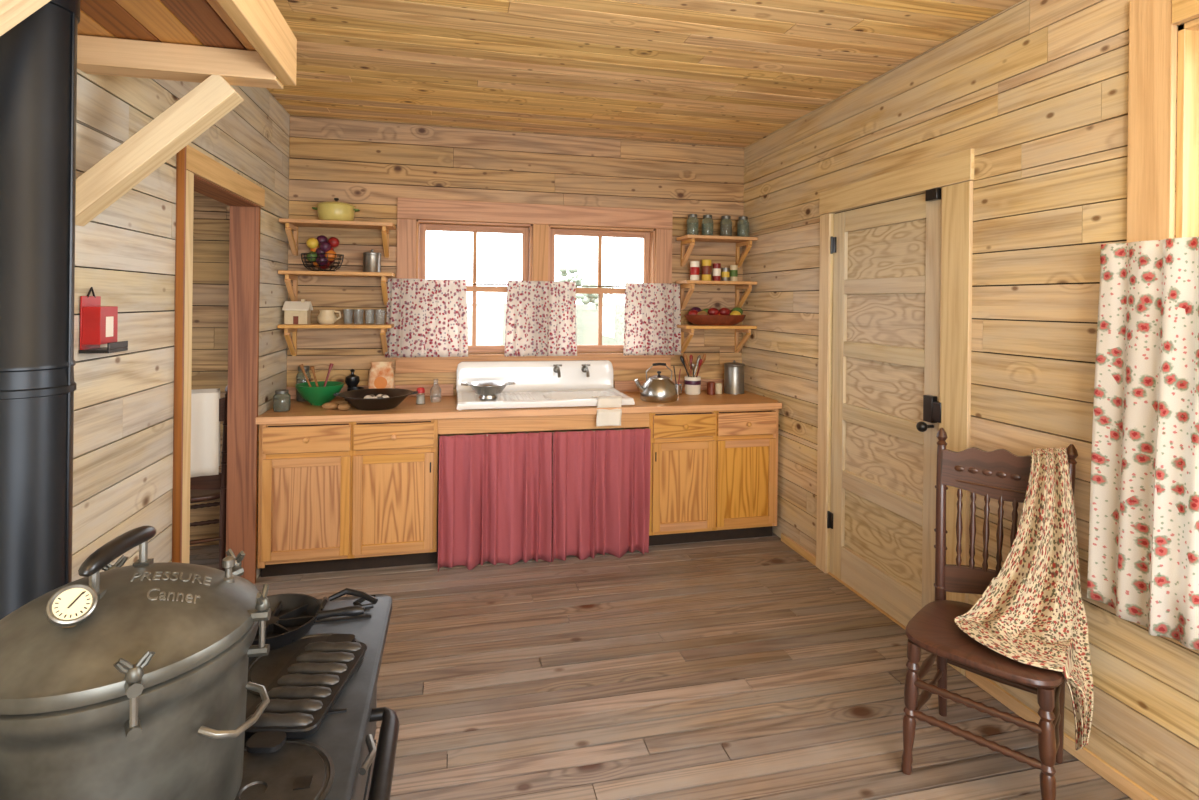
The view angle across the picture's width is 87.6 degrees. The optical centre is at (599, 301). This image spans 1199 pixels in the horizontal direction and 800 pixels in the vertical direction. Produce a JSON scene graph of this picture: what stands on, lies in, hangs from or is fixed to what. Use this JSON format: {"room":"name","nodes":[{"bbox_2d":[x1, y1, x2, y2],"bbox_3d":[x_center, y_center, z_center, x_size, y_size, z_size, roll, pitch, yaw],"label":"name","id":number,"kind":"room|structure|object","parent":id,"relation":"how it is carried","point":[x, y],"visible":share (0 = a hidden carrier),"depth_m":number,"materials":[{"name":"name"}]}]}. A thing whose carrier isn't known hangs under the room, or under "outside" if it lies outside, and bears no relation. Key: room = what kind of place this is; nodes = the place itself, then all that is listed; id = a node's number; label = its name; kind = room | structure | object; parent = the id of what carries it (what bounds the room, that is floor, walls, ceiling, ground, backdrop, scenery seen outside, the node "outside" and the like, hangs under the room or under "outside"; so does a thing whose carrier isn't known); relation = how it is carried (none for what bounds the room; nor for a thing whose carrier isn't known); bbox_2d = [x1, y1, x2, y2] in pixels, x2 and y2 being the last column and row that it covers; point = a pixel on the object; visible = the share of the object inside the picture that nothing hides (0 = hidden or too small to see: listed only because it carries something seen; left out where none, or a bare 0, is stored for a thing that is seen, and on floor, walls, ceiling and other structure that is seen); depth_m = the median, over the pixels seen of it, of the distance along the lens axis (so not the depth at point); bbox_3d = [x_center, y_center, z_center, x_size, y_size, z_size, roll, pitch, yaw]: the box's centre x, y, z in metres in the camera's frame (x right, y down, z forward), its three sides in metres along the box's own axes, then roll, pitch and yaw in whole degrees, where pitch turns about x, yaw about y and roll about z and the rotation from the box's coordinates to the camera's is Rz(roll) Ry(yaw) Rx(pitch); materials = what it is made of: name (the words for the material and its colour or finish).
{"room":"rustic cabin kitchen","nodes":[
{"label":"rustic cabin kitchen","id":0,"kind":"room"},
{"bbox_2d":[72,68,289,581],"bbox_3d":[-1.397,0.169,1.103,0.120,2.750,6.220,1,0,-13],"label":"wall","id":1,"kind":"structure","parent":0,"point":[124,400],"depth_m":2.16,"materials":[{"name":"brown wood"}]},
{"bbox_2d":[79,287,127,353],"bbox_3d":[-1.467,0.052,1.851,0.076,0.192,0.110,1,0,-13],"label":"holder","id":2,"kind":"object","parent":1,"relation":"attached to","point":[98,323],"visible":1,"depth_m":1.81,"materials":[{"name":"red paint"}]},
{"bbox_2d":[0,0,296,225],"bbox_3d":[-1.110,-0.513,1.309,0.618,0.599,1.155,1,0,-13],"label":"shelf","id":3,"kind":"object","parent":1,"relation":"attached to","point":[217,45],"visible":0.85,"depth_m":1.76,"materials":[{"name":"brown wood"}]},
{"bbox_2d":[172,145,264,562],"bbox_3d":[-1.748,0.460,2.930,0.030,2.160,1.065,1,0,-13],"label":"trim","id":4,"kind":"structure","parent":1,"relation":"attached to","point":[190,162],"depth_m":2.45,"materials":[{"name":"brown wood"}]},
{"bbox_2d":[194,175,260,583],"bbox_3d":[-1.837,0.499,2.952,0.146,2.080,0.960,1,0,-13],"label":"trim","id":5,"kind":"structure","parent":1,"relation":"attached to","point":[244,231],"depth_m":3.40,"materials":[{"name":"red wood"}]},
{"bbox_2d":[190,114,744,545],"bbox_3d":[-1.624,0.166,4.182,5.770,2.750,0.120,1,0,-13],"label":"wall","id":6,"kind":"structure","parent":0,"point":[367,165],"depth_m":4.21,"materials":[{"name":"brown wood"}]},
{"bbox_2d":[277,218,395,355],"bbox_3d":[-1.657,-0.077,3.982,0.659,0.855,0.248,1,0,-13],"label":"wall shelf","id":7,"kind":"object","parent":6,"relation":"attached to","point":[290,224],"visible":0.94,"depth_m":3.92,"materials":[{"name":"brown wood"}]},
{"bbox_2d":[282,299,312,323],"bbox_3d":[-1.889,0.060,3.914,0.150,0.155,0.136,1,0,-13],"label":"house figurine","id":8,"kind":"object","parent":7,"relation":"on","point":[295,312],"visible":1,"depth_m":3.87,"materials":[{"name":"beige ceramic"}]},
{"bbox_2d":[300,235,343,270],"bbox_3d":[-1.749,-0.309,3.946,0.256,0.226,0.206,1,0,-13],"label":"fruit basket","id":9,"kind":"object","parent":7,"relation":"on","point":[322,254],"visible":0.99,"depth_m":3.91,"materials":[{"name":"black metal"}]},
{"bbox_2d":[317,310,340,323],"bbox_3d":[-1.718,0.095,3.950,0.124,0.088,0.111,1,0,26],"label":"pitcher","id":10,"kind":"object","parent":7,"relation":"on","point":[325,316],"visible":0.93,"depth_m":3.92,"materials":[{"name":"ceramic"}]},
{"bbox_2d":[312,198,359,220],"bbox_3d":[-1.670,-0.583,3.964,0.228,0.155,0.232,1,0,33],"label":"stock pot","id":11,"kind":"object","parent":7,"relation":"on","point":[329,210],"visible":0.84,"depth_m":3.88,"materials":[{"name":"yellow metal"}]},
{"bbox_2d":[343,309,352,323],"bbox_3d":[-1.605,0.093,3.991,0.062,0.095,0.062,1,0,-13],"label":"glass tumbler","id":12,"kind":"object","parent":7,"relation":"on","point":[347,313],"visible":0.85,"depth_m":3.97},
{"bbox_2d":[353,309,363,323],"bbox_3d":[-1.537,0.094,3.986,0.062,0.095,0.062,1,0,-13],"label":"glass tumbler","id":13,"kind":"object","parent":7,"relation":"on","point":[358,313],"visible":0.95,"depth_m":3.96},
{"bbox_2d":[365,309,374,323],"bbox_3d":[-1.478,0.095,4.020,0.062,0.095,0.062,1,0,-13],"label":"glass tumbler","id":14,"kind":"object","parent":7,"relation":"on","point":[369,313],"visible":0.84,"depth_m":4.00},
{"bbox_2d":[363,249,380,271],"bbox_3d":[-1.464,-0.264,4.022,0.112,0.152,0.112,1,0,-13],"label":"metal canister","id":15,"kind":"object","parent":7,"relation":"on","point":[371,260],"visible":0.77,"depth_m":3.98,"materials":[{"name":"metal"}]},
{"bbox_2d":[375,309,384,323],"bbox_3d":[-1.410,0.095,4.016,0.062,0.095,0.062,1,0,-13],"label":"glass tumbler","id":16,"kind":"object","parent":7,"relation":"on","point":[379,313],"visible":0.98,"depth_m":3.99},
{"bbox_2d":[419,224,528,351],"bbox_3d":[-0.873,-0.093,4.368,0.749,0.879,0.065,1,0,-13],"label":"window","id":17,"kind":"structure","parent":6,"relation":"in","point":[423,227],"depth_m":4.36,"materials":[{"name":"brown wood"}]},
{"bbox_2d":[286,379,723,398],"bbox_3d":[-0.468,0.604,4.378,3.170,0.078,0.022,1,0,-13],"label":"trim","id":18,"kind":"structure","parent":6,"relation":"attached to","point":[622,386],"depth_m":4.24,"materials":[{"name":"brown wood"}]},
{"bbox_2d":[386,282,624,286],"bbox_3d":[-0.409,-0.117,4.370,2.055,0.010,0.021,1,0,-13],"label":"curtain rod","id":19,"kind":"object","parent":6,"relation":"attached to","point":[386,282],"visible":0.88,"depth_m":4.42,"materials":[{"name":"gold metal"}]},
{"bbox_2d":[385,278,467,357],"bbox_3d":[-1.146,0.107,4.163,0.536,0.520,0.036,1,0,-13],"label":"cafe curtain","id":20,"kind":"object","parent":19,"relation":"hanging from","point":[428,317],"visible":0.99,"depth_m":4.16,"materials":[{"name":"white fabric"}]},
{"bbox_2d":[504,281,576,356],"bbox_3d":[-0.402,0.115,4.337,0.505,0.520,0.036,1,0,-13],"label":"cafe curtain","id":21,"kind":"object","parent":19,"relation":"hanging from","point":[540,315],"visible":1,"depth_m":4.33,"materials":[{"name":"white fabric"}]},
{"bbox_2d":[623,283,680,355],"bbox_3d":[0.384,0.124,4.518,0.440,0.520,0.036,1,0,-13],"label":"cafe curtain","id":22,"kind":"object","parent":19,"relation":"hanging from","point":[652,317],"visible":0.99,"depth_m":4.51,"materials":[{"name":"white fabric"}]},
{"bbox_2d":[392,198,673,372],"bbox_3d":[-0.426,-0.100,4.441,1.975,1.170,0.175,1,0,-13],"label":"trim","id":23,"kind":"structure","parent":6,"relation":"attached to","point":[411,212],"depth_m":4.37,"materials":[{"name":"brown wood"}]},
{"bbox_2d":[550,229,649,350],"bbox_3d":[0.003,-0.084,4.571,0.757,0.879,0.065,1,0,-13],"label":"window","id":24,"kind":"structure","parent":6,"relation":"in","point":[600,291],"depth_m":4.55,"materials":[{"name":"brown wood"}]},
{"bbox_2d":[676,235,757,352],"bbox_3d":[0.846,-0.045,4.563,0.539,0.850,0.248,1,0,-13],"label":"wall shelf","id":25,"kind":"object","parent":6,"relation":"attached to","point":[686,239],"visible":0.97,"depth_m":4.53,"materials":[{"name":"brown wood"}]},
{"bbox_2d":[686,214,698,234],"bbox_3d":[0.673,-0.553,4.518,0.086,0.160,0.086,1,0,-13],"label":"mason jar","id":26,"kind":"object","parent":25,"relation":"on","point":[692,221],"visible":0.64,"depth_m":4.48,"materials":[{"name":"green glass"}]},
{"bbox_2d":[690,261,699,279],"bbox_3d":[0.691,-0.223,4.533,0.068,0.140,0.068,1,0,-13],"label":"tin","id":27,"kind":"object","parent":25,"relation":"on","point":[694,265],"visible":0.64,"depth_m":4.50,"materials":[{"name":"white metal"}]},
{"bbox_2d":[701,260,710,280],"bbox_3d":[0.779,-0.230,4.553,0.072,0.155,0.072,1,0,-13],"label":"tin","id":28,"kind":"object","parent":25,"relation":"on","point":[706,264],"visible":0.82,"depth_m":4.52,"materials":[{"name":"yellow metal"}]},
{"bbox_2d":[701,214,712,235],"bbox_3d":[0.785,-0.552,4.543,0.086,0.160,0.086,1,0,-13],"label":"mason jar","id":29,"kind":"object","parent":25,"relation":"on","point":[707,222],"visible":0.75,"depth_m":4.51,"materials":[{"name":"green glass"}]},
{"bbox_2d":[685,307,745,325],"bbox_3d":[0.844,0.103,4.543,0.470,0.132,0.216,1,0,-13],"label":"bowl","id":30,"kind":"object","parent":25,"relation":"on","point":[712,316],"visible":1,"depth_m":4.48,"materials":[{"name":"red wood"}]},
{"bbox_2d":[712,263,720,280],"bbox_3d":[0.857,-0.216,4.571,0.060,0.130,0.060,1,0,-13],"label":"tin","id":31,"kind":"object","parent":25,"relation":"on","point":[716,271],"visible":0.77,"depth_m":4.55,"materials":[{"name":"white metal"}]},
{"bbox_2d":[721,268,729,280],"bbox_3d":[0.925,-0.200,4.587,0.060,0.100,0.060,1,0,-13],"label":"tin","id":32,"kind":"object","parent":25,"relation":"on","point":[725,272],"visible":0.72,"depth_m":4.56,"materials":[{"name":"metal"}]},
{"bbox_2d":[720,215,731,235],"bbox_3d":[0.926,-0.550,4.576,0.086,0.160,0.086,1,0,-13],"label":"mason jar","id":33,"kind":"object","parent":25,"relation":"on","point":[725,223],"visible":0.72,"depth_m":4.54,"materials":[{"name":"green glass"}]},
{"bbox_2d":[730,265,737,280],"bbox_3d":[0.988,-0.210,4.602,0.056,0.120,0.056,1,0,-13],"label":"tin","id":34,"kind":"object","parent":25,"relation":"on","point":[733,268],"visible":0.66,"depth_m":4.58,"materials":[{"name":"beige metal"}]},
{"bbox_2d":[737,216,748,236],"bbox_3d":[1.058,-0.549,4.607,0.086,0.160,0.086,1,0,-13],"label":"mason jar","id":35,"kind":"object","parent":25,"relation":"on","point":[742,224],"visible":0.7,"depth_m":4.57,"materials":[{"name":"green glass"}]},
{"bbox_2d":[266,0,1021,146],"bbox_3d":[-0.918,-1.261,1.210,5.770,0.120,6.220,1,0,-13],"label":"ceiling","id":36,"kind":"structure","parent":0,"point":[734,73],"depth_m":3.05,"materials":[{"name":"brown wood"}]},
{"bbox_2d":[189,532,1131,799],"bbox_3d":[-0.951,1.609,1.210,5.770,0.120,6.220,1,0,-13],"label":"floor","id":37,"kind":"structure","parent":0,"point":[731,669],"depth_m":2.53,"materials":[{"name":"brown wood"}]},
{"bbox_2d":[190,385,227,570],"bbox_3d":[-2.336,0.991,3.554,0.444,1.087,0.504,1,0,-28],"label":"dining chair","id":38,"kind":"object","parent":37,"relation":"on","point":[212,487],"visible":0.18,"depth_m":3.47,"materials":[{"name":"brown wood"}]},
{"bbox_2d":[190,388,219,477],"bbox_3d":[-2.228,0.704,3.357,0.321,0.462,0.156,1,0,-28],"label":"draped cloth","id":39,"kind":"object","parent":38,"relation":"on","point":[205,424],"visible":0.38,"depth_m":3.35,"materials":[{"name":"white fabric"}]},
{"bbox_2d":[235,594,399,799],"bbox_3d":[-0.802,1.150,1.085,0.853,0.810,1.030,1,0,-13],"label":"stove","id":40,"kind":"object","parent":37,"relation":"on","point":[341,760],"visible":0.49,"depth_m":1.15,"materials":[{"name":"metal"}]},
{"bbox_2d":[0,0,79,619],"bbox_3d":[-1.167,-0.217,1.269,0.220,1.966,0.220,1,0,-13],"label":"stovepipe","id":41,"kind":"object","parent":40,"relation":"on","point":[38,55],"visible":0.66,"depth_m":1.23,"materials":[{"name":"black metal"}]},
{"bbox_2d":[0,525,270,799],"bbox_3d":[-0.702,0.555,0.917,0.415,0.421,0.362,1,0,-13],"label":"pressure canner","id":42,"kind":"object","parent":40,"relation":"on","point":[118,682],"visible":1,"depth_m":0.82,"materials":[{"name":"metal"}]},
{"bbox_2d":[245,634,366,752],"bbox_3d":[-0.574,0.752,1.232,0.144,0.030,0.360,1,0,-1],"label":"pan","id":43,"kind":"object","parent":40,"relation":"on","point":[301,696],"visible":0.91,"depth_m":1.19,"materials":[{"name":"metal"}]},
{"bbox_2d":[251,593,364,649],"bbox_3d":[-0.731,0.742,1.438,0.295,0.047,0.220,1,0,21],"label":"skillet","id":44,"kind":"object","parent":40,"relation":"on","point":[293,615],"visible":0.63,"depth_m":1.47,"materials":[{"name":"metal"}]},
{"bbox_2d":[321,588,377,610],"bbox_3d":[-0.635,0.750,1.581,0.145,0.038,0.064,1,0,-6],"label":"handle","id":45,"kind":"object","parent":40,"relation":"on","point":[364,596],"visible":0.9,"depth_m":1.58,"materials":[{"name":"metal"}]},
{"bbox_2d":[256,390,781,576],"bbox_3d":[-0.401,1.101,4.063,3.172,0.910,0.664,1,0,-13],"label":"base cabinet","id":46,"kind":"object","parent":37,"relation":"on","point":[352,488],"visible":0.93,"depth_m":3.62,"materials":[{"name":"brown wood"}]},
{"bbox_2d":[273,389,290,411],"bbox_3d":[-1.835,0.568,3.610,0.090,0.120,0.090,1,0,-13],"label":"storage jar","id":47,"kind":"object","parent":46,"relation":"on","point":[282,398],"visible":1,"depth_m":3.58,"materials":[{"name":"green glass"}]},
{"bbox_2d":[296,366,310,400],"bbox_3d":[-1.884,0.517,3.979,0.084,0.220,0.084,1,0,-13],"label":"storage jar","id":48,"kind":"object","parent":46,"relation":"on","point":[300,378],"visible":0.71,"depth_m":3.94,"materials":[{"name":"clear glass"}]},
{"bbox_2d":[295,363,343,405],"bbox_3d":[-1.719,0.506,3.842,0.276,0.246,0.276,1,0,-13],"label":"mixing bowl","id":49,"kind":"object","parent":46,"relation":"on","point":[317,393],"visible":0.94,"depth_m":3.78,"materials":[{"name":"ceramic"}]},
{"bbox_2d":[322,400,349,410],"bbox_3d":[-1.526,0.611,3.697,0.175,0.042,0.153,1,0,16],"label":"sweet potatoes","id":50,"kind":"object","parent":46,"relation":"on","point":[342,405],"visible":1,"depth_m":3.65,"materials":[{"name":"brown food"}]},
{"bbox_2d":[345,369,359,400],"bbox_3d":[-1.592,0.531,4.026,0.090,0.200,0.090,1,0,-13],"label":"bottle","id":51,"kind":"object","parent":46,"relation":"on","point":[352,380],"visible":0.59,"depth_m":4.00,"materials":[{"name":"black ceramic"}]},
{"bbox_2d":[347,387,363,390],"bbox_3d":[-1.527,0.587,3.933,0.120,0.090,0.100,1,0,22],"label":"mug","id":52,"kind":"object","parent":46,"relation":"on","point":[349,388],"visible":0.21,"depth_m":3.96,"materials":[{"name":"ceramic"}]},
{"bbox_2d":[333,388,417,410],"bbox_3d":[-1.340,0.589,3.756,0.425,0.090,0.425,1,0,28],"label":"pan","id":53,"kind":"object","parent":46,"relation":"on","point":[374,399],"visible":1,"depth_m":3.70,"materials":[{"name":"metal"}]},
{"bbox_2d":[368,361,394,388],"bbox_3d":[-1.398,0.508,4.008,0.156,0.250,0.102,1,0,-13],"label":"sack","id":54,"kind":"object","parent":46,"relation":"on","point":[381,374],"visible":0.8,"depth_m":3.97,"materials":[{"name":"paper"}]},
{"bbox_2d":[416,387,424,403],"bbox_3d":[-1.119,0.584,3.910,0.056,0.105,0.056,1,0,-13],"label":"salt shaker","id":55,"kind":"object","parent":46,"relation":"on","point":[420,398],"visible":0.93,"depth_m":3.89,"materials":[{"name":"clear glass"}]},
{"bbox_2d":[430,379,440,402],"bbox_3d":[-1.045,0.565,3.989,0.068,0.145,0.067,1,0,-13],"label":"glass bottle","id":56,"kind":"object","parent":46,"relation":"on","point":[435,391],"visible":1,"depth_m":3.96,"materials":[{"name":"clear glass"}]},
{"bbox_2d":[438,428,650,570],"bbox_3d":[-0.308,1.168,3.748,1.282,0.773,0.082,1,0,-13],"label":"curtain","id":57,"kind":"object","parent":46,"relation":"hanging from","point":[495,490],"visible":1,"depth_m":3.74,"materials":[{"name":"fabric"}]},
{"bbox_2d":[457,360,634,409],"bbox_3d":[-0.376,0.597,4.091,1.090,0.372,0.591,1,0,-13],"label":"sink","id":58,"kind":"object","parent":46,"relation":"in","point":[559,383],"visible":0.76,"depth_m":4.29,"materials":[{"name":"white ceramic"}]},
{"bbox_2d":[461,381,515,398],"bbox_3d":[-0.706,0.559,3.965,0.304,0.095,0.264,1,0,26],"label":"colander","id":59,"kind":"object","parent":58,"relation":"in","point":[484,389],"visible":1,"depth_m":3.91,"materials":[{"name":"metal"}]},
{"bbox_2d":[592,396,621,425],"bbox_3d":[0.047,0.673,3.912,0.179,0.168,0.198,1,0,-13],"label":"dish towel","id":60,"kind":"object","parent":58,"relation":"on","point":[605,417],"visible":1,"depth_m":3.83,"materials":[{"name":"fabric"}]},
{"bbox_2d":[635,363,677,402],"bbox_3d":[0.395,0.529,4.170,0.255,0.249,0.250,1,0,24],"label":"tea kettle","id":61,"kind":"object","parent":46,"relation":"on","point":[658,388],"visible":1,"depth_m":4.09,"materials":[{"name":"metal"}]},
{"bbox_2d":[673,366,681,394],"bbox_3d":[0.549,0.555,4.441,0.080,0.201,0.080,1,0,-13],"label":"cup","id":62,"kind":"object","parent":46,"relation":"on","point":[678,386],"visible":0.5,"depth_m":4.42,"materials":[{"name":"clear glass"}]},
{"bbox_2d":[680,353,705,394],"bbox_3d":[0.667,0.513,4.468,0.196,0.288,0.120,1,0,-13],"label":"utensil crock","id":63,"kind":"object","parent":46,"relation":"on","point":[692,383],"visible":1,"depth_m":4.43,"materials":[{"name":"white ceramic"}]},
{"bbox_2d":[707,382,715,394],"bbox_3d":[0.796,0.615,4.457,0.060,0.087,0.060,1,0,-13],"label":"tin can","id":64,"kind":"object","parent":46,"relation":"on","point":[710,385],"visible":1,"depth_m":4.43,"materials":[{"name":"red metal"}]},
{"bbox_2d":[715,383,721,393],"bbox_3d":[0.856,0.623,4.512,0.060,0.072,0.060,1,0,-13],"label":"tin can","id":65,"kind":"object","parent":46,"relation":"on","point":[718,386],"visible":0.8,"depth_m":4.49,"materials":[{"name":"beige metal"}]},
{"bbox_2d":[724,360,744,393],"bbox_3d":[0.978,0.542,4.540,0.149,0.237,0.149,1,0,-13],"label":"metal canister","id":66,"kind":"object","parent":46,"relation":"on","point":[733,372],"visible":1,"depth_m":4.48,"materials":[{"name":"metal"}]},
{"bbox_2d":[901,428,1077,799],"bbox_3d":[1.325,1.034,2.127,0.444,1.087,0.505,1,0,41],"label":"dining chair","id":67,"kind":"object","parent":37,"relation":"on","point":[1002,475],"visible":0.74,"depth_m":2.18,"materials":[{"name":"brown wood"}]},
{"bbox_2d":[954,447,1093,750],"bbox_3d":[1.436,0.948,2.032,0.430,0.894,0.360,1,0,-13],"label":"apron","id":68,"kind":"object","parent":67,"relation":"on","point":[1033,613],"visible":1,"depth_m":2.09,"materials":[{"name":"beige fabric"}]},
{"bbox_2d":[742,0,1198,799],"bbox_3d":[1.831,0.206,1.790,0.120,2.750,6.100,1,0,-13],"label":"wall","id":69,"kind":"structure","parent":0,"point":[1038,89],"depth_m":2.43,"materials":[{"name":"brown wood"}]},
{"bbox_2d":[827,188,940,626],"bbox_3d":[1.421,0.526,3.200,0.123,2.080,0.870,1,0,-13],"label":"door","id":70,"kind":"structure","parent":69,"relation":"in","point":[886,406],"depth_m":3.18,"materials":[{"name":"brown wood"}]},
{"bbox_2d":[816,148,974,675],"bbox_3d":[1.492,0.465,3.192,0.140,2.225,1.121,1,0,-13],"label":"trim","id":71,"kind":"structure","parent":69,"relation":"attached to","point":[954,173],"depth_m":2.76,"materials":[{"name":"brown wood"}]},
{"bbox_2d":[781,533,1158,799],"bbox_3d":[1.806,1.556,1.522,0.018,0.050,5.340,1,0,-13],"label":"baseboard","id":72,"kind":"structure","parent":69,"relation":"attached to","point":[1098,765],"depth_m":2.19,"materials":[{"name":"brown wood"}]},
{"bbox_2d":[1127,0,1198,242],"bbox_3d":[1.892,0.007,1.401,0.180,1.950,1.315,1,0,-13],"label":"trim","id":73,"kind":"structure","parent":69,"relation":"attached to","point":[1155,64],"depth_m":1.92,"materials":[{"name":"brown wood"}]},
{"label":"outside","id":74,"kind":"structure","parent":0,"visible":0},
{"bbox_2d":[467,303,624,345],"bbox_3d":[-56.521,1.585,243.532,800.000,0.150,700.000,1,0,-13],"label":"ground","id":75,"kind":"structure","parent":74,"point":[490,317],"depth_m":59.70,"materials":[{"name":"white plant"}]},
{"bbox_2d":[559,266,585,300],"bbox_3d":[-2.569,-0.436,52.927,2.858,5.132,2.413,1,0,14],"label":"tree","id":76,"kind":"object","parent":75,"relation":"on","point":[578,278],"visible":0.46,"depth_m":52.40,"materials":[{"name":"green plant"}]},
{"bbox_2d":[576,284,613,310],"bbox_3d":[-1.362,-1.155,154.409,10.234,6.598,9.999,1,0,-13],"label":"tree","id":77,"kind":"object","parent":75,"relation":"on","point":[593,298],"visible":0.54,"depth_m":151.56,"materials":[{"name":"green plant"}]},
{"bbox_3d":[1.825,-0.154,1.409,0.031,0.012,1.320,1,0,-13],"label":"curtain rod","id":78,"kind":"object","parent":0,"visible":0},
{"bbox_2d":[1087,236,1198,649],"bbox_3d":[1.766,0.403,1.418,0.055,1.175,1.314,1,0,-13],"label":"window curtain","id":79,"kind":"object","parent":78,"relation":"hanging from","point":[1143,552],"visible":1,"depth_m":1.90,"materials":[{"name":"white fabric"}]}
]}

